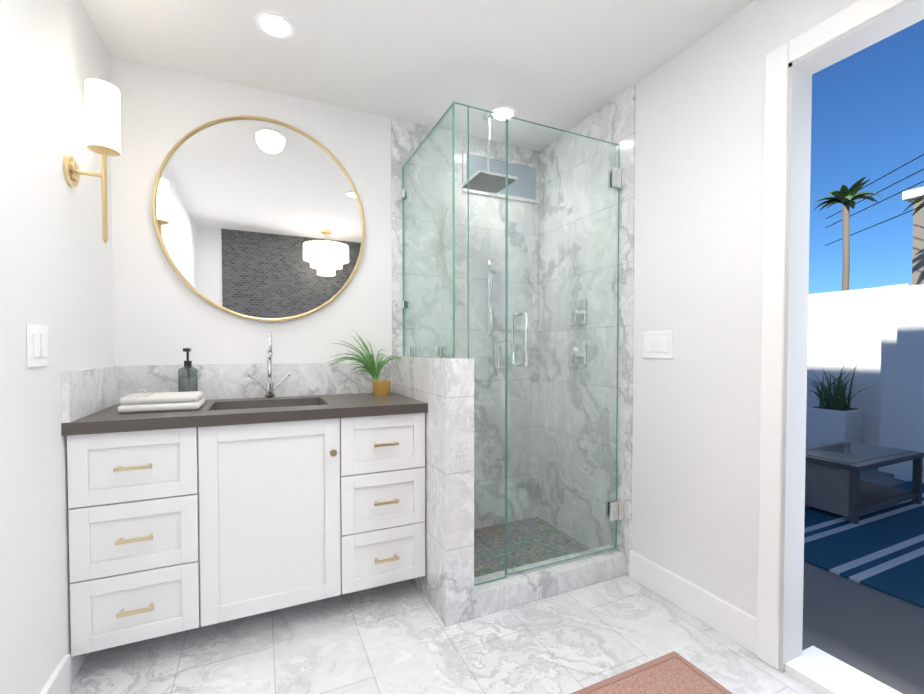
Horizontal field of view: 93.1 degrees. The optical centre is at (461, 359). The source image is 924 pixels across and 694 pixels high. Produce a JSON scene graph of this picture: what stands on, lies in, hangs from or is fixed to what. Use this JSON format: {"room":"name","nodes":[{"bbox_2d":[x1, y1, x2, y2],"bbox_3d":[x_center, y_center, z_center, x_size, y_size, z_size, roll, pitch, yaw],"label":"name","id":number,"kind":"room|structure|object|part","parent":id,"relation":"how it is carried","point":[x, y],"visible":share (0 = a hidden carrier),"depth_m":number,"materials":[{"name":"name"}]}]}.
{"room":"bathroom","nodes":[
{"label":"bathroom","id":0,"kind":"room"},
{"bbox_2d":[0,0,114,693],"bbox_3d":[-0.957,-0.090,0.557,0.120,2.364,2.900,-1,1,-25],"label":"wall","id":1,"kind":"structure","parent":0,"point":[56,264],"depth_m":1.28,"materials":[{"name":"paint"}]},
{"bbox_2d":[26,323,47,367],"bbox_3d":[-1.200,-0.038,1.242,0.010,0.120,0.118,-1,1,-25],"label":"light switch","id":2,"kind":"object","parent":1,"relation":"attached to","point":[37,345],"visible":1,"depth_m":1.23,"materials":[{"name":"white paint"}]},
{"bbox_2d":[40,654,70,693],"bbox_3d":[-0.775,1.032,0.347,0.015,0.130,2.320,-1,1,-25],"label":"baseboard","id":3,"kind":"structure","parent":1,"relation":"attached to","point":[59,681],"depth_m":1.34,"materials":[{"name":"white paint"}]},
{"bbox_2d":[63,79,120,238],"bbox_3d":[-1.249,-0.672,1.489,0.140,0.515,0.096,-1,1,-25],"label":"sconce","id":4,"kind":"object","parent":1,"relation":"attached to","point":[102,108],"depth_m":1.46,"materials":[{"name":"gold metal"}]},
{"bbox_3d":[-1.306,-0.628,1.464,0.014,0.096,0.096,-1,1,-25],"label":"sconce plate","id":5,"kind":"part","parent":4,"relation":"part of","materials":[{"name":"gold metal"}]},
{"bbox_3d":[-1.297,-0.629,1.468,0.008,0.060,0.060,-1,1,-25],"label":"sconce plate","id":6,"kind":"part","parent":4,"relation":"part of","materials":[{"name":"gold metal"}]},
{"bbox_3d":[-1.260,-0.629,1.485,0.073,0.014,0.014,-1,1,-25],"label":"sconce arm","id":7,"kind":"part","parent":4,"relation":"part of"},
{"bbox_3d":[-1.227,-0.822,1.496,0.092,0.215,0.092,-1,1,-25],"label":"lamp shade","id":8,"kind":"part","parent":4,"relation":"part of","materials":[{"name":"white glass"}]},
{"bbox_2d":[86,144,120,156],"bbox_3d":[-1.227,-0.707,1.499,0.092,0.015,0.092,-1,1,-25],"label":"cup","id":9,"kind":"object","parent":4,"relation":"attached to","point":[105,150],"visible":0.92,"depth_m":1.48,"materials":[{"name":"gold metal"}]},
{"bbox_3d":[-1.227,-0.557,1.502,0.016,0.285,0.016,-1,1,-25],"label":"sconce rod","id":10,"kind":"part","parent":4,"relation":"part of","materials":[{"name":"gold metal"}]},
{"bbox_2d":[109,55,538,516],"bbox_3d":[-0.587,-0.131,2.390,2.327,2.364,0.120,-1,1,-25],"label":"wall","id":11,"kind":"structure","parent":0,"point":[164,314],"depth_m":2.04,"materials":[{"name":"paint"}]},
{"bbox_2d":[61,362,427,656],"bbox_3d":[-0.826,0.495,1.905,1.236,0.934,0.586,-1,1,-25],"label":"bathroom vanity","id":12,"kind":"object","parent":11,"relation":"attached to","point":[236,495],"visible":1,"depth_m":1.65,"materials":[{"name":"white paint"}]},
{"bbox_3d":[-1.098,0.363,1.461,0.105,0.012,0.012,-1,1,-25],"label":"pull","id":13,"kind":"part","parent":12,"relation":"part of","materials":[{"name":"beige"}]},
{"bbox_3d":[-1.114,0.363,1.497,0.360,0.238,0.020,-1,1,-25],"label":"drawer","id":14,"kind":"part","parent":12,"relation":"part of","materials":[{"name":"white paint"}]},
{"bbox_3d":[-1.098,0.607,1.466,0.105,0.012,0.012,-1,1,-25],"label":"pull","id":15,"kind":"part","parent":12,"relation":"part of","materials":[{"name":"beige"}]},
{"bbox_3d":[-1.114,0.606,1.502,0.360,0.238,0.020,-1,1,-25],"label":"drawer","id":16,"kind":"part","parent":12,"relation":"part of","materials":[{"name":"white paint"}]},
{"bbox_3d":[-1.114,0.849,1.508,0.360,0.238,0.020,-1,1,-25],"label":"drawer","id":17,"kind":"part","parent":12,"relation":"part of","materials":[{"name":"white paint"}]},
{"bbox_3d":[-1.098,0.850,1.471,0.105,0.012,0.012,-1,1,-25],"label":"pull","id":18,"kind":"part","parent":12,"relation":"part of","materials":[{"name":"beige"}]},
{"bbox_2d":[61,399,216,435],"bbox_3d":[-1.213,0.216,1.729,0.390,0.040,0.570,-1,1,-25],"label":"countertop","id":19,"kind":"structure","parent":12,"relation":"on","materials":[{"name":"grey stone"}]},
{"bbox_2d":[117,391,204,412],"bbox_3d":[-1.175,0.166,1.729,0.260,0.058,0.200,-1,1,-25],"label":"towel","id":20,"kind":"object","parent":19,"relation":"on","point":[156,402],"visible":1,"depth_m":1.65,"materials":[{"name":"fabric"}]},
{"bbox_2d":[178,348,197,391],"bbox_3d":[-1.208,0.071,1.928,0.074,0.239,0.082,-1,1,-25],"label":"soap dispenser","id":21,"kind":"object","parent":19,"relation":"on","point":[187,377],"visible":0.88,"depth_m":1.91,"materials":[{"name":"clear glass"}]},
{"bbox_2d":[178,370,197,391],"bbox_3d":[-1.209,0.118,1.933,0.074,0.144,0.074,-1,1,-25],"label":"bottle","id":22,"kind":"object","parent":21,"relation":"attached to","point":[187,379],"depth_m":1.90,"materials":[{"name":"clear glass"}]},
{"bbox_2d":[215,395,319,409],"bbox_3d":[-0.924,0.207,2.104,0.450,0.040,0.130,-1,1,-25],"label":"sink","id":23,"kind":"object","parent":12,"relation":"on","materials":[{"name":"grey stone"}]},
{"bbox_2d":[248,332,289,398],"bbox_3d":[-0.893,0.031,2.033,0.187,0.315,0.182,-1,1,-25],"label":"faucet","id":24,"kind":"object","parent":23,"relation":"on","point":[269,387],"visible":1,"depth_m":2.08,"materials":[{"name":"silver metal"}]},
{"bbox_3d":[-0.961,0.114,2.070,0.079,0.077,0.013,-1,1,-25],"label":"lever","id":25,"kind":"part","parent":24,"relation":"part of","materials":[{"name":"silver metal"}]},
{"bbox_3d":[-0.890,-0.006,2.026,0.020,0.240,0.163,-1,1,-25],"label":"spout","id":26,"kind":"part","parent":24,"relation":"part of","materials":[{"name":"silver metal"}]},
{"bbox_3d":[-0.876,0.113,2.109,0.079,0.077,0.013,-1,1,-25],"label":"lever","id":27,"kind":"part","parent":24,"relation":"part of","materials":[{"name":"silver metal"}]},
{"bbox_2d":[203,404,333,426],"bbox_3d":[-0.742,0.216,1.710,0.450,0.040,0.140,-1,1,-25],"label":"countertop","id":28,"kind":"structure","parent":12,"relation":"on","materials":[{"name":"grey stone"}]},
{"bbox_3d":[-0.723,0.602,1.683,0.493,0.725,0.020,-1,1,-25],"label":"door","id":29,"kind":"part","parent":12,"relation":"part of","materials":[{"name":"white paint"}]},
{"bbox_3d":[-0.510,0.371,1.736,0.028,0.028,0.012,-1,1,-25],"label":"knob","id":30,"kind":"part","parent":12,"relation":"part of","materials":[{"name":"beige"}]},
{"bbox_2d":[318,392,427,417],"bbox_3d":[-0.448,0.208,2.082,0.396,0.040,0.570,-1,1,-25],"label":"countertop","id":31,"kind":"structure","parent":12,"relation":"on","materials":[{"name":"grey stone"}]},
{"bbox_2d":[326,334,403,395],"bbox_3d":[-0.479,0.015,2.152,0.368,0.341,0.343,-1,1,-25],"label":"potted plant","id":32,"kind":"object","parent":31,"relation":"on","point":[381,387],"visible":0.98,"depth_m":2.21,"materials":[{"name":"green plant"}]},
{"bbox_3d":[-0.412,0.146,2.246,0.096,0.074,0.096,-1,1,-25],"label":"pot","id":33,"kind":"part","parent":32,"relation":"part of","materials":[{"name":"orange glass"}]},
{"bbox_3d":[-0.330,0.355,1.858,0.361,0.238,0.020,-1,1,-25],"label":"drawer","id":34,"kind":"part","parent":12,"relation":"part of","materials":[{"name":"white paint"}]},
{"bbox_3d":[-0.330,0.598,1.864,0.361,0.238,0.020,-1,1,-25],"label":"drawer","id":35,"kind":"part","parent":12,"relation":"part of","materials":[{"name":"white paint"}]},
{"bbox_3d":[-0.330,0.841,1.869,0.361,0.238,0.020,-1,1,-25],"label":"drawer","id":36,"kind":"part","parent":12,"relation":"part of","materials":[{"name":"white paint"}]},
{"bbox_3d":[-0.314,0.355,1.822,0.105,0.012,0.012,-1,1,-25],"label":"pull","id":37,"kind":"part","parent":12,"relation":"part of","materials":[{"name":"beige"}]},
{"bbox_3d":[-0.314,0.599,1.827,0.105,0.012,0.012,-1,1,-25],"label":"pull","id":38,"kind":"part","parent":12,"relation":"part of","materials":[{"name":"beige"}]},
{"bbox_3d":[-0.314,0.842,1.833,0.105,0.012,0.012,-1,1,-25],"label":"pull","id":39,"kind":"part","parent":12,"relation":"part of","materials":[{"name":"beige"}]},
{"bbox_2d":[119,362,392,399],"bbox_3d":[-0.935,0.104,2.158,1.216,0.164,0.020,-1,1,-25],"label":"backsplash","id":40,"kind":"structure","parent":11,"relation":"attached to","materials":[{"name":"stone"}]},
{"bbox_2d":[152,115,364,321],"bbox_3d":[-0.943,-0.676,2.131,0.940,0.984,0.024,-1,1,-25],"label":"round mirror","id":41,"kind":"object","parent":11,"relation":"attached to","point":[258,218],"visible":0.98,"depth_m":2.11,"materials":[{"name":"gold metal"}]},
{"bbox_2d":[391,118,538,528],"bbox_3d":[0.051,-0.136,2.613,0.959,2.364,0.010,-1,1,-25],"label":"wall","id":42,"kind":"structure","parent":11,"relation":"attached to","point":[407,138],"depth_m":2.65,"materials":[{"name":"white stone"}]},
{"bbox_2d":[485,260,501,375],"bbox_3d":[0.202,-0.243,2.602,0.130,0.691,0.130,-1,1,-25],"label":"shower rail","id":43,"kind":"object","parent":42,"relation":"attached to","point":[491,269],"depth_m":2.60,"materials":[{"name":"silver metal"}]},
{"bbox_2d":[494,347,501,352],"bbox_3d":[0.220,-0.055,2.675,0.040,0.040,0.020,-1,1,-25],"label":"shower","id":44,"kind":"object","parent":43,"relation":"attached to","point":[498,349],"depth_m":2.67,"materials":[{"name":"silver metal"}]},
{"bbox_2d":[462,149,539,203],"bbox_3d":[0.247,-1.105,2.669,0.535,0.240,0.012,-1,1,-25],"label":"transom","id":45,"kind":"object","parent":42,"relation":"attached to","point":[519,182],"depth_m":2.70,"materials":[{"name":"grey"}]},
{"bbox_3d":[0.014,-1.103,2.562,0.020,0.200,0.012,-1,1,-25],"label":"frame","id":46,"kind":"part","parent":45,"relation":"part of","materials":[{"name":"paint"}]},
{"bbox_3d":[0.247,-1.215,2.667,0.535,0.020,0.012,-1,1,-25],"label":"frame","id":47,"kind":"part","parent":45,"relation":"part of","materials":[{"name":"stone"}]},
{"bbox_3d":[0.247,-0.995,2.672,0.535,0.020,0.012,-1,1,-25],"label":"frame","id":48,"kind":"part","parent":45,"relation":"part of","materials":[{"name":"paint"}]},
{"bbox_3d":[0.480,-1.108,2.776,0.023,0.200,0.012,-1,1,-25],"label":"frame","id":49,"kind":"part","parent":45,"relation":"part of","materials":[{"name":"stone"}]},
{"bbox_2d":[81,0,753,150],"bbox_3d":[0.081,-1.333,1.008,2.407,0.100,3.140,-1,1,-25],"label":"ceiling","id":50,"kind":"structure","parent":0,"point":[566,65],"depth_m":1.83,"materials":[{"name":"paint"}]},
{"bbox_2d":[254,10,295,39],"bbox_3d":[-0.724,-1.294,1.698,0.149,0.008,0.149,-1,1,-31],"label":"recessed light","id":51,"kind":"object","parent":50,"relation":"in","point":[274,24],"depth_m":1.69,"materials":[{"name":"white paint"}]},
{"bbox_3d":[-0.724,-1.295,1.699,0.150,0.006,0.150,-1,1,-25],"label":"trim","id":52,"kind":"part","parent":51,"relation":"part of","materials":[{"name":"white paint"}]},
{"bbox_2d":[461,112,517,193],"bbox_3d":[0.143,-1.126,2.352,0.230,0.371,0.230,-1,1,-25],"label":"shower head","id":53,"kind":"object","parent":50,"relation":"hanging from","point":[484,187],"depth_m":2.34},
{"bbox_3d":[0.143,-1.129,2.352,0.021,0.338,0.022,-1,1,-25],"label":"arm","id":54,"kind":"part","parent":53,"relation":"part of"},
{"bbox_3d":[0.143,-0.952,2.356,0.230,0.016,0.230,-1,1,-25],"label":"plate","id":55,"kind":"part","parent":53,"relation":"part of","materials":[{"name":"silver metal"}]},
{"bbox_2d":[489,105,516,121],"bbox_3d":[0.218,-1.308,2.334,0.149,0.008,0.149,-1,1,-31],"label":"recessed light","id":56,"kind":"object","parent":50,"relation":"in","point":[505,110],"depth_m":2.31,"materials":[{"name":"white paint"}]},
{"bbox_3d":[0.218,-1.309,2.333,0.150,0.006,0.150,-1,1,-25],"label":"trim","id":57,"kind":"part","parent":56,"relation":"part of","materials":[{"name":"white paint"}]},
{"bbox_2d":[393,356,473,626],"bbox_3d":[-0.166,0.524,2.102,0.125,1.068,0.759,-1,1,-25],"label":"wall","id":58,"kind":"structure","parent":0,"point":[443,387],"depth_m":1.77,"materials":[{"name":"stone"}]},
{"bbox_2d":[71,575,819,693],"bbox_3d":[0.099,1.131,1.071,2.207,0.100,2.900,-1,1,-25],"label":"floor","id":59,"kind":"structure","parent":0,"point":[400,637],"depth_m":1.61,"materials":[{"name":"stone"}]},
{"bbox_2d":[474,517,589,576],"bbox_3d":[0.244,1.042,2.370,0.835,0.020,0.639,-1,1,-25],"label":"shower floor","id":60,"kind":"structure","parent":59,"relation":"on","point":[576,545],"depth_m":2.42,"materials":[{"name":"grey tile"}]},
{"bbox_2d":[474,545,626,618],"bbox_3d":[0.403,1.010,2.024,0.833,0.100,0.120,-1,1,-25],"label":"shower curb","id":61,"kind":"object","parent":59,"relation":"on","point":[522,588],"visible":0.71,"depth_m":1.97,"materials":[{"name":"stone"}]},
{"bbox_2d":[400,102,624,585],"bbox_3d":[0.234,-0.051,2.273,0.913,2.005,0.760,-1,1,-25],"label":"glass","id":62,"kind":"object","parent":61,"relation":"on","point":[616,182],"visible":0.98,"depth_m":2.00,"materials":[{"name":"teal"}]},
{"bbox_3d":[0.241,-0.087,1.962,0.016,0.241,0.057,-1,1,-25],"label":"handle","id":63,"kind":"part","parent":62,"relation":"part of","materials":[{"name":"silver metal"}]},
{"bbox_3d":[0.269,-0.086,1.900,0.016,0.241,0.057,-1,1,-25],"label":"handle","id":64,"kind":"part","parent":62,"relation":"part of","materials":[{"name":"silver metal"}]},
{"bbox_3d":[0.484,-0.051,2.038,0.634,1.995,0.010,-1,1,-25],"label":"door","id":65,"kind":"part","parent":62,"relation":"part of","materials":[{"name":"teal"}]},
{"bbox_2d":[571,651,732,693],"bbox_3d":[0.636,1.081,0.704,0.977,0.014,1.487,-1,1,-25],"label":"bath rug","id":66,"kind":"object","parent":59,"relation":"on","point":[673,672],"visible":1,"depth_m":1.44,"materials":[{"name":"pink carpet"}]},
{"bbox_2d":[632,0,858,617],"bbox_3d":[1.012,-0.118,1.795,0.080,2.364,2.540,-1,1,-25],"label":"wall","id":67,"kind":"structure","parent":0,"point":[699,160],"depth_m":1.77,"materials":[{"name":"paint"}]},
{"bbox_2d":[538,84,635,576],"bbox_3d":[0.658,-0.132,2.457,0.010,2.364,0.779,-1,1,-25],"label":"wall","id":68,"kind":"structure","parent":67,"relation":"attached to","point":[612,120],"depth_m":2.38,"materials":[{"name":"white stone"}]},
{"bbox_2d":[570,299,586,367],"bbox_3d":[0.655,-0.139,2.388,0.051,0.364,0.135,-1,1,-25],"label":"shower valve","id":69,"kind":"object","parent":68,"relation":"attached to","point":[578,360],"depth_m":2.37,"materials":[{"name":"silver metal"}]},
{"bbox_3d":[0.613,-0.006,2.434,0.012,0.062,0.024,-1,1,-25],"label":"lever","id":70,"kind":"part","parent":69,"relation":"part of","materials":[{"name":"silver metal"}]},
{"bbox_3d":[0.613,-0.241,2.429,0.012,0.062,0.024,-1,1,-25],"label":"lever","id":71,"kind":"part","parent":69,"relation":"part of","materials":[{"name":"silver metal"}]},
{"bbox_3d":[0.633,-0.025,2.443,0.032,0.036,0.036,-1,1,-25],"label":"stem","id":72,"kind":"part","parent":69,"relation":"part of","materials":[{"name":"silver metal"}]},
{"bbox_3d":[0.633,-0.260,2.438,0.032,0.036,0.036,-1,1,-25],"label":"stem","id":73,"kind":"part","parent":69,"relation":"part of","materials":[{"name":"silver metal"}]},
{"bbox_3d":[0.651,-0.025,2.451,0.008,0.140,0.140,-1,1,-25],"label":"plate","id":74,"kind":"part","parent":69,"relation":"part of","materials":[{"name":"silver metal"}]},
{"bbox_3d":[0.651,-0.260,2.446,0.008,0.140,0.140,-1,1,-25],"label":"plate","id":75,"kind":"part","parent":69,"relation":"part of","materials":[{"name":"silver metal"}]},
{"bbox_2d":[643,331,673,358],"bbox_3d":[0.881,-0.065,1.973,0.010,0.120,0.164,-1,1,-25],"label":"light switch","id":76,"kind":"object","parent":67,"relation":"attached to","point":[659,344],"visible":1,"depth_m":1.96,"materials":[{"name":"white paint"}]},
{"bbox_2d":[630,550,756,654],"bbox_3d":[0.945,0.998,1.852,0.016,0.130,0.604,-1,1,-25],"label":"baseboard","id":77,"kind":"structure","parent":67,"relation":"attached to","point":[730,621],"depth_m":1.79,"materials":[{"name":"white paint"}]},
{"bbox_2d":[756,0,923,672],"bbox_3d":[1.321,0.015,1.106,0.118,2.130,1.025,-1,1,-25],"label":"door frame","id":78,"kind":"structure","parent":67,"relation":"attached to","point":[777,63],"depth_m":1.49,"materials":[{"name":"white paint"}]},
{"bbox_2d":[785,646,901,693],"bbox_3d":[1.386,1.075,1.118,0.190,0.050,0.950,-1,1,-25],"label":"sill","id":79,"kind":"structure","parent":67,"relation":"attached to","point":[817,670],"depth_m":1.44,"materials":[{"name":"white paint"}]},
{"label":"outside","id":80,"kind":"structure","parent":0,"visible":0},
{"bbox_2d":[802,468,923,693],"bbox_3d":[4.079,1.129,3.402,6.613,0.100,14.000,-1,1,-25],"label":"patio","id":81,"kind":"structure","parent":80,"point":[875,634],"depth_m":1.82,"materials":[{"name":"concrete"}]},
{"bbox_2d":[807,364,878,446],"bbox_3d":[3.925,0.550,4.689,0.553,1.000,0.755,-1,1,-25],"label":"planter","id":82,"kind":"object","parent":81,"relation":"on","point":[835,418],"visible":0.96,"depth_m":4.61,"materials":[{"name":"white concrete"}]},
{"bbox_2d":[806,287,881,446],"bbox_3d":[3.183,0.094,7.228,0.180,1.800,6.260,-1,1,-25],"label":"wall","id":83,"kind":"structure","parent":81,"relation":"on","point":[844,327],"depth_m":4.75,"materials":[{"name":"white paint"}]},
{"bbox_2d":[804,481,923,607],"bbox_3d":[3.390,1.104,2.004,2.465,0.012,2.840,-1,1,-25],"label":"rug","id":84,"kind":"object","parent":81,"relation":"on","point":[881,549],"visible":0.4,"depth_m":2.54,"materials":[{"name":"blue fabric"}]},
{"bbox_2d":[805,441,923,523],"bbox_3d":[2.895,0.877,3.258,0.940,0.385,0.480,-1,1,-25],"label":"patio table","id":85,"kind":"object","parent":84,"relation":"on","point":[834,483],"visible":0.73,"depth_m":3.07,"materials":[{"name":"grey wood"}]},
{"bbox_3d":[2.583,0.905,2.884,0.040,0.345,0.040,-1,1,-25],"label":"leg","id":86,"kind":"part","parent":85,"relation":"part of","materials":[{"name":"wicker"}]},
{"bbox_3d":[2.895,0.687,3.254,0.820,0.004,0.360,-1,1,-25],"label":"glass","id":87,"kind":"part","parent":85,"relation":"part of","materials":[{"name":"grey"}]},
{"bbox_2d":[859,480,911,506],"bbox_3d":[2.895,0.992,3.260,0.840,0.015,0.380,-1,1,-25],"label":"shelf","id":88,"kind":"object","parent":85,"relation":"attached to","point":[871,493],"depth_m":3.21,"materials":[{"name":"wicker"}]},
{"bbox_3d":[2.984,1.006,3.068,0.840,0.035,0.020,-1,1,-25],"label":"rail","id":89,"kind":"part","parent":85,"relation":"part of","materials":[{"name":"wicker"}]},
{"bbox_3d":[3.383,0.897,3.252,0.040,0.345,0.040,-1,1,-25],"label":"leg","id":90,"kind":"part","parent":85,"relation":"part of","materials":[{"name":"wicker"}]},
{"bbox_2d":[878,284,914,473],"bbox_3d":[4.222,0.187,4.163,0.500,1.750,0.180,-1,1,-25],"label":"wall","id":91,"kind":"structure","parent":81,"relation":"on","point":[888,365],"depth_m":4.08,"materials":[{"name":"white paint"}]},
{"bbox_2d":[894,284,923,482],"bbox_3d":[5.533,0.288,0.507,0.180,1.710,7.560,-1,1,-25],"label":"wall","id":92,"kind":"structure","parent":81,"relation":"on","point":[909,421],"depth_m":3.82,"materials":[{"name":"white paint"}]},
{"bbox_2d":[825,154,923,245],"bbox_3d":[19.210,-7.370,19.140,0.044,2.138,11.565,0,1,14],"label":"power lines","id":93,"kind":"structure","parent":80,"point":[882,200],"depth_m":20.09,"materials":[{"name":"black metal"}]},
{"bbox_3d":[34.717,0.600,29.632,71.000,0.100,100.000,-1,1,-25],"label":"ground","id":94,"kind":"structure","parent":80,"visible":0},
{"bbox_2d":[813,177,923,290],"bbox_3d":[17.678,-2.937,16.261,9.146,7.569,4.306,-1,1,-25],"label":"palm tree","id":95,"kind":"object","parent":94,"relation":"on","point":[845,196],"visible":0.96,"depth_m":15.86,"materials":[{"name":"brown plant"}]},
{"bbox_2d":[912,197,923,284],"bbox_3d":[29.455,-3.349,17.068,11.000,8.450,13.750,-1,1,-25],"label":"building","id":96,"kind":"structure","parent":94,"relation":"on","point":[918,253],"depth_m":20.78,"materials":[{"name":"paint"}]},
{"bbox_2d":[902,186,923,202],"bbox_3d":[29.455,-7.772,16.971,11.600,0.400,14.350,-1,1,-25],"label":"building roof","id":97,"kind":"structure","parent":96,"relation":"on","point":[911,195],"depth_m":20.76,"materials":[{"name":"white"}]}
]}

